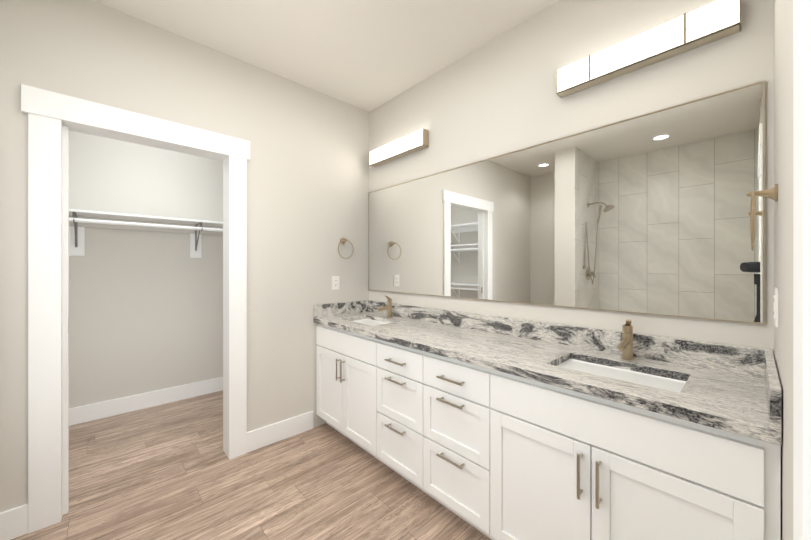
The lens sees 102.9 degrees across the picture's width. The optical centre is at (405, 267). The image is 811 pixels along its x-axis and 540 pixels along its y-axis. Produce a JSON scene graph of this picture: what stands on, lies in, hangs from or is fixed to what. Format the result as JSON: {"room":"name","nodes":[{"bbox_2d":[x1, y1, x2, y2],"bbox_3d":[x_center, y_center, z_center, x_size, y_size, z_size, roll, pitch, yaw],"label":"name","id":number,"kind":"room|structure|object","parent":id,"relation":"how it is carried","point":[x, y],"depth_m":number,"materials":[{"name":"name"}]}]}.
{"room":"bathroom","nodes":[
{"label":"bathroom","id":0,"kind":"room"},
{"bbox_2d":[69,130,222,407],"bbox_3d":[-2.357,-0.070,3.116,2.700,2.740,0.120,0,0,-43],"label":"wall","id":1,"kind":"structure","parent":0,"point":[145,311],"depth_m":2.97,"materials":[{"name":"white paint"}]},
{"bbox_2d":[69,209,222,257],"bbox_3d":[-2.207,-0.269,2.962,2.410,0.349,0.307,0,0,-43],"label":"shelf","id":2,"kind":"object","parent":1,"relation":"attached to","point":[81,220],"depth_m":2.81,"materials":[{"name":"white paint"}]},
{"bbox_2d":[69,377,222,425],"bbox_3d":[-2.307,1.230,3.069,2.450,0.140,0.017,0,0,-43],"label":"baseboard","id":3,"kind":"structure","parent":1,"relation":"attached to","point":[86,413],"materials":[{"name":"white paint"}]},
{"bbox_2d":[0,0,368,511],"bbox_3d":[-1.550,-0.069,1.954,3.200,2.740,0.120,0,0,-43],"label":"wall","id":4,"kind":"structure","parent":0,"point":[307,182],"depth_m":2.28,"materials":[{"name":"white paint"}]},
{"bbox_2d":[0,504,27,539],"bbox_3d":[-2.261,1.231,1.200,1.130,0.140,0.017,0,0,-43],"label":"baseboard","id":5,"kind":"structure","parent":4,"relation":"attached to","point":[13,523],"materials":[{"name":"white paint"}]},
{"bbox_2d":[21,84,249,533],"bbox_3d":[-1.527,0.208,1.972,1.043,2.185,0.164,0,0,-43],"label":"door frame","id":6,"kind":"structure","parent":4,"relation":"attached to","point":[54,118],"depth_m":1.67,"materials":[{"name":"white paint"}]},
{"bbox_2d":[247,411,312,452],"bbox_3d":[-0.932,1.231,2.438,0.506,0.140,0.015,0,0,-43],"label":"baseboard","id":7,"kind":"structure","parent":4,"relation":"attached to","point":[258,438],"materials":[{"name":"white paint"}]},
{"bbox_2d":[332,276,339,289],"bbox_3d":[-0.594,0.133,2.756,0.070,0.116,0.008,0,0,-43],"label":"outlet","id":8,"kind":"object","parent":4,"relation":"attached to","point":[335,282],"depth_m":2.75,"materials":[{"name":"white plastic"}]},
{"bbox_2d":[313,300,368,318],"bbox_3d":[-0.543,0.356,2.792,0.537,0.105,0.020,0,0,-43],"label":"backsplash","id":9,"kind":"structure","parent":4,"relation":"attached to","point":[330,308],"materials":[{"name":"white stone"}]},
{"bbox_2d":[338,238,353,258],"bbox_3d":[-0.523,-0.164,2.783,0.166,0.185,0.066,0,0,-43],"label":"towel ring","id":10,"kind":"object","parent":4,"relation":"attached to","point":[343,240],"depth_m":2.79,"materials":[{"name":"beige metal"}]},
{"bbox_2d":[11,390,490,539],"bbox_3d":[-1.118,1.331,1.490,3.500,0.060,4.250,0,0,-43],"label":"floor","id":11,"kind":"structure","parent":0,"point":[169,471],"depth_m":1.89,"materials":[{"name":"brown wood"}]},
{"bbox_2d":[313,319,781,539],"bbox_3d":[0.293,0.873,1.895,0.574,0.855,2.473,0,0,-43],"label":"bathroom vanity","id":12,"kind":"object","parent":11,"relation":"on","point":[492,427],"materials":[{"name":"white paint"}]},
{"bbox_2d":[317,311,781,438],"bbox_3d":[0.300,0.427,1.901,0.557,0.037,2.473,0,0,-43],"label":"countertop","id":13,"kind":"structure","parent":12,"relation":"on","point":[725,398],"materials":[{"name":"white stone"}]},
{"bbox_2d":[353,319,384,322],"bbox_3d":[-0.278,0.507,2.510,0.318,0.147,0.483,0,0,-43],"label":"sink","id":14,"kind":"object","parent":13,"relation":"in","point":[354,320],"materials":[{"name":"white ceramic"}]},
{"bbox_2d":[377,295,392,318],"bbox_3d":[-0.165,0.317,2.615,0.144,0.184,0.053,0,0,-43],"label":"faucet","id":15,"kind":"object","parent":13,"relation":"on","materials":[{"name":"gold metal"}]},
{"bbox_2d":[557,355,684,390],"bbox_3d":[0.844,0.508,1.304,0.318,0.147,0.483,0,0,-43],"label":"sink","id":16,"kind":"object","parent":13,"relation":"in","point":[631,373],"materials":[{"name":"white ceramic"}]},
{"bbox_2d":[617,319,636,358],"bbox_3d":[0.956,0.317,1.409,0.144,0.184,0.053,0,0,-43],"label":"faucet","id":17,"kind":"object","parent":13,"relation":"on","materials":[{"name":"gold metal"}]},
{"bbox_2d":[93,0,558,111],"bbox_3d":[-1.118,-1.479,1.489,3.500,0.080,4.250,0,0,-43],"label":"ceiling","id":18,"kind":"structure","parent":0,"point":[368,55],"depth_m":1.98,"materials":[{"name":"white paint"}]},
{"bbox_2d":[369,0,773,354],"bbox_3d":[0.098,-0.070,2.620,0.120,2.740,4.250,0,0,-43],"label":"wall","id":19,"kind":"structure","parent":0,"point":[497,96],"depth_m":1.73,"materials":[{"name":"white paint"}]},
{"bbox_2d":[369,128,428,166],"bbox_3d":[-0.076,-0.973,2.671,0.061,0.128,0.670,0,0,-43],"label":"sconce","id":20,"kind":"object","parent":19,"relation":"attached to","point":[408,144],"depth_m":2.60,"materials":[{"name":"beige metal"}]},
{"bbox_2d":[368,80,764,324],"bbox_3d":[0.496,-0.239,2.094,0.010,0.904,2.453,0,0,-43],"label":"mirror","id":21,"kind":"object","parent":19,"relation":"attached to","point":[648,213],"depth_m":1.57,"materials":[{"name":"clear glass"}]},
{"bbox_2d":[369,300,771,378],"bbox_3d":[0.496,0.356,2.084,0.020,0.105,2.473,0,0,-43],"label":"backsplash","id":22,"kind":"structure","parent":19,"relation":"attached to","point":[715,356],"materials":[{"name":"white stone"}]},
{"bbox_2d":[556,0,740,97],"bbox_3d":[1.041,-0.973,1.470,0.061,0.128,0.670,0,0,-43],"label":"sconce","id":23,"kind":"object","parent":19,"relation":"attached to","point":[710,23],"depth_m":1.40,"materials":[{"name":"champagne bronze metal"},{"name":"frosted white glowing diffuser"}]},
{"bbox_2d":[774,0,792,539],"bbox_3d":[0.220,-0.069,0.051,3.440,2.740,0.120,0,0,-43],"label":"wall","id":24,"kind":"structure","parent":0,"point":[783,163],"depth_m":0.78,"materials":[{"name":"white paint"}]},
{"bbox_2d":[747,184,777,244],"bbox_3d":[1.120,-0.164,1.016,0.166,0.185,0.066,0,0,-43],"label":"towel ring","id":25,"kind":"object","parent":24,"relation":"attached to","point":[772,193],"depth_m":0.99,"materials":[{"name":"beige metal"}]},
{"bbox_2d":[765,351,781,430],"bbox_3d":[1.128,0.357,0.996,0.537,0.105,0.020,0,0,-43],"label":"backsplash","id":26,"kind":"structure","parent":24,"relation":"attached to","point":[773,391],"depth_m":0.83,"materials":[{"name":"white stone"}]},
{"bbox_2d":[774,287,777,327],"bbox_3d":[1.128,0.121,0.984,0.070,0.116,0.008,0,0,-43],"label":"outlet","id":27,"kind":"object","parent":24,"relation":"attached to","point":[776,306],"depth_m":0.96,"materials":[{"name":"white plastic"}]},
{"bbox_2d":[793,0,810,539],"bbox_3d":[0.101,0.208,-0.042,1.164,2.185,0.145,0,0,-43],"label":"door frame","id":28,"kind":"structure","parent":24,"relation":"attached to","point":[801,269],"depth_m":0.32,"materials":[{"name":"white paint"}]}
]}

